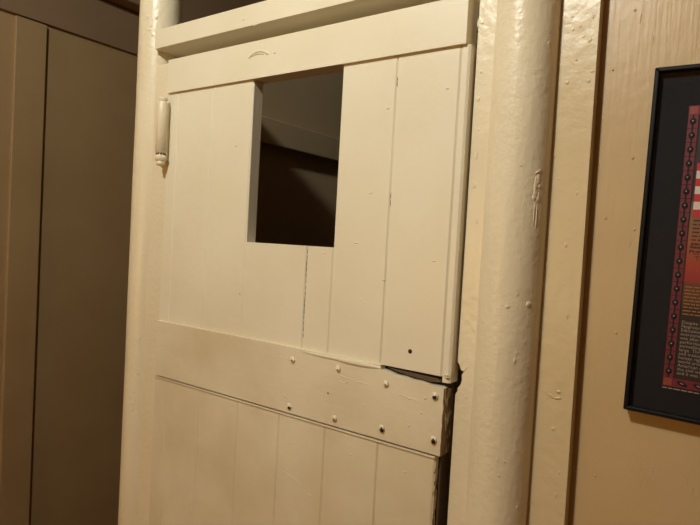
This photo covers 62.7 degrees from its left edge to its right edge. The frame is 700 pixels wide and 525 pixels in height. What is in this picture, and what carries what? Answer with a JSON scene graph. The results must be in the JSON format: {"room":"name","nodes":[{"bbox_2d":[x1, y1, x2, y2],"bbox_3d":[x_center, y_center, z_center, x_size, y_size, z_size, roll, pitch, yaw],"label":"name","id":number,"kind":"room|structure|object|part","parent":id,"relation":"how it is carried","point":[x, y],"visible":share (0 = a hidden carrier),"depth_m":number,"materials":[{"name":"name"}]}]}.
{"room":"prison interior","nodes":[
{"label":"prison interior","id":0,"kind":"room"},
{"bbox_2d":[0,9,137,524],"bbox_3d":[-1.550,0.132,1.229,0.100,2.720,5.100,5,2,35],"label":"wall","id":1,"kind":"structure","parent":0,"point":[90,99],"depth_m":1.99,"materials":[{"name":"paint"}]},
{"bbox_2d":[0,15,46,524],"bbox_3d":[-1.062,0.369,1.841,0.016,2.258,0.095,5,2,35],"label":"trim","id":2,"kind":"structure","parent":1,"relation":"attached to","point":[30,37],"depth_m":1.82,"materials":[{"name":"paint"}]},
{"bbox_2d":[0,0,138,55],"bbox_3d":[-1.450,-0.839,1.162,0.014,0.147,5.100,5,2,35],"label":"trim","id":3,"kind":"structure","parent":1,"relation":"attached to","point":[105,22],"depth_m":1.94,"materials":[{"name":"brown paint"}]},
{"bbox_2d":[106,0,343,71],"bbox_3d":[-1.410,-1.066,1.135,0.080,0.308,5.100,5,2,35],"label":"ceiling","id":4,"kind":"structure","parent":1,"relation":"attached to","point":[191,9],"depth_m":2.23,"materials":[{"name":"brown paint"}]},
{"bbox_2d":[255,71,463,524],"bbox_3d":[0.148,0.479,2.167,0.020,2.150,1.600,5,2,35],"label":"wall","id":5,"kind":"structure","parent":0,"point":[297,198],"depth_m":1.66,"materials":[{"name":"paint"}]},
{"bbox_2d":[260,116,339,162],"bbox_3d":[0.199,-0.343,2.104,0.028,0.068,1.650,5,2,35],"label":"trim","id":6,"kind":"structure","parent":5,"relation":"attached to","point":[274,133],"depth_m":1.60,"materials":[{"name":"paint"}]},
{"bbox_2d":[568,0,699,524],"bbox_3d":[0.875,0.294,0.421,1.600,2.720,0.061,5,2,35],"label":"wall","id":7,"kind":"structure","parent":0,"point":[629,467],"depth_m":0.76,"materials":[{"name":"beige paint"}]},
{"bbox_2d":[526,0,603,524],"bbox_3d":[0.270,0.247,0.803,0.076,2.720,0.022,5,2,35],"label":"trim","id":8,"kind":"structure","parent":7,"relation":"attached to","point":[581,21],"depth_m":0.78,"materials":[{"name":"beige paint"}]},
{"bbox_2d":[623,63,699,424],"bbox_3d":[0.521,-0.012,0.628,0.387,0.447,0.018,6,3,35],"label":"framed print","id":9,"kind":"object","parent":7,"relation":"attached to","point":[663,373],"visible":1,"depth_m":0.72,"materials":[{"name":"black paint"}]},
{"bbox_3d":[-0.328,1.643,0.352,3.300,0.100,5.100,5,2,35],"label":"floor","id":10,"kind":"structure","parent":0,"visible":0},
{"bbox_2d":[118,0,181,524],"bbox_3d":[-0.460,0.190,1.300,0.089,2.720,0.089,5,2,35],"label":"post","id":11,"kind":"object","parent":10,"relation":"on","point":[154,15],"visible":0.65,"depth_m":1.25,"materials":[{"name":"beige paint"}]},
{"bbox_2d":[137,64,168,524],"bbox_3d":[-0.434,0.565,1.273,0.056,1.976,0.050,5,2,35],"label":"trim","id":12,"kind":"structure","parent":11,"relation":"attached to","point":[158,172],"depth_m":1.24,"materials":[{"name":"beige paint"}]},
{"bbox_2d":[149,0,478,524],"bbox_3d":[-0.156,0.498,1.041,0.692,1.797,0.059,5,2,35],"label":"door","id":13,"kind":"structure","parent":11,"relation":"attached to","point":[295,384],"depth_m":0.96,"materials":[{"name":"beige paint"}]},
{"bbox_3d":[-0.166,0.828,1.060,0.661,1.136,0.037,5,2,35],"label":"panel","id":14,"kind":"part","parent":13,"relation":"part of","materials":[{"name":"beige paint"}]},
{"bbox_3d":[-0.110,-0.089,1.023,0.674,0.484,0.026,5,2,35],"label":"panel","id":15,"kind":"part","parent":13,"relation":"part of","materials":[{"name":"beige paint"}]},
{"bbox_3d":[-0.098,-0.364,1.015,0.669,0.068,0.036,5,2,35],"label":"rail","id":16,"kind":"part","parent":13,"relation":"part of","materials":[{"name":"beige paint"}]},
{"bbox_2d":[155,0,479,57],"bbox_3d":[-0.103,-0.421,1.045,0.726,0.096,0.077,5,2,35],"label":"header beam","id":17,"kind":"structure","parent":11,"relation":"attached to","point":[266,19],"depth_m":1.06,"materials":[{"name":"beige paint"}]},
{"bbox_2d":[464,0,561,524],"bbox_3d":[0.216,0.244,0.825,0.089,2.720,0.089,5,2,35],"label":"post","id":18,"kind":"object","parent":10,"relation":"on","point":[526,46],"visible":1,"depth_m":0.78,"materials":[{"name":"beige paint"}]},
{"bbox_2d":[447,0,497,524],"bbox_3d":[0.194,0.241,0.857,0.050,2.720,0.082,5,2,35],"label":"trim","id":19,"kind":"structure","parent":18,"relation":"attached to","point":[486,28],"depth_m":0.82,"materials":[{"name":"beige paint"}]}
]}

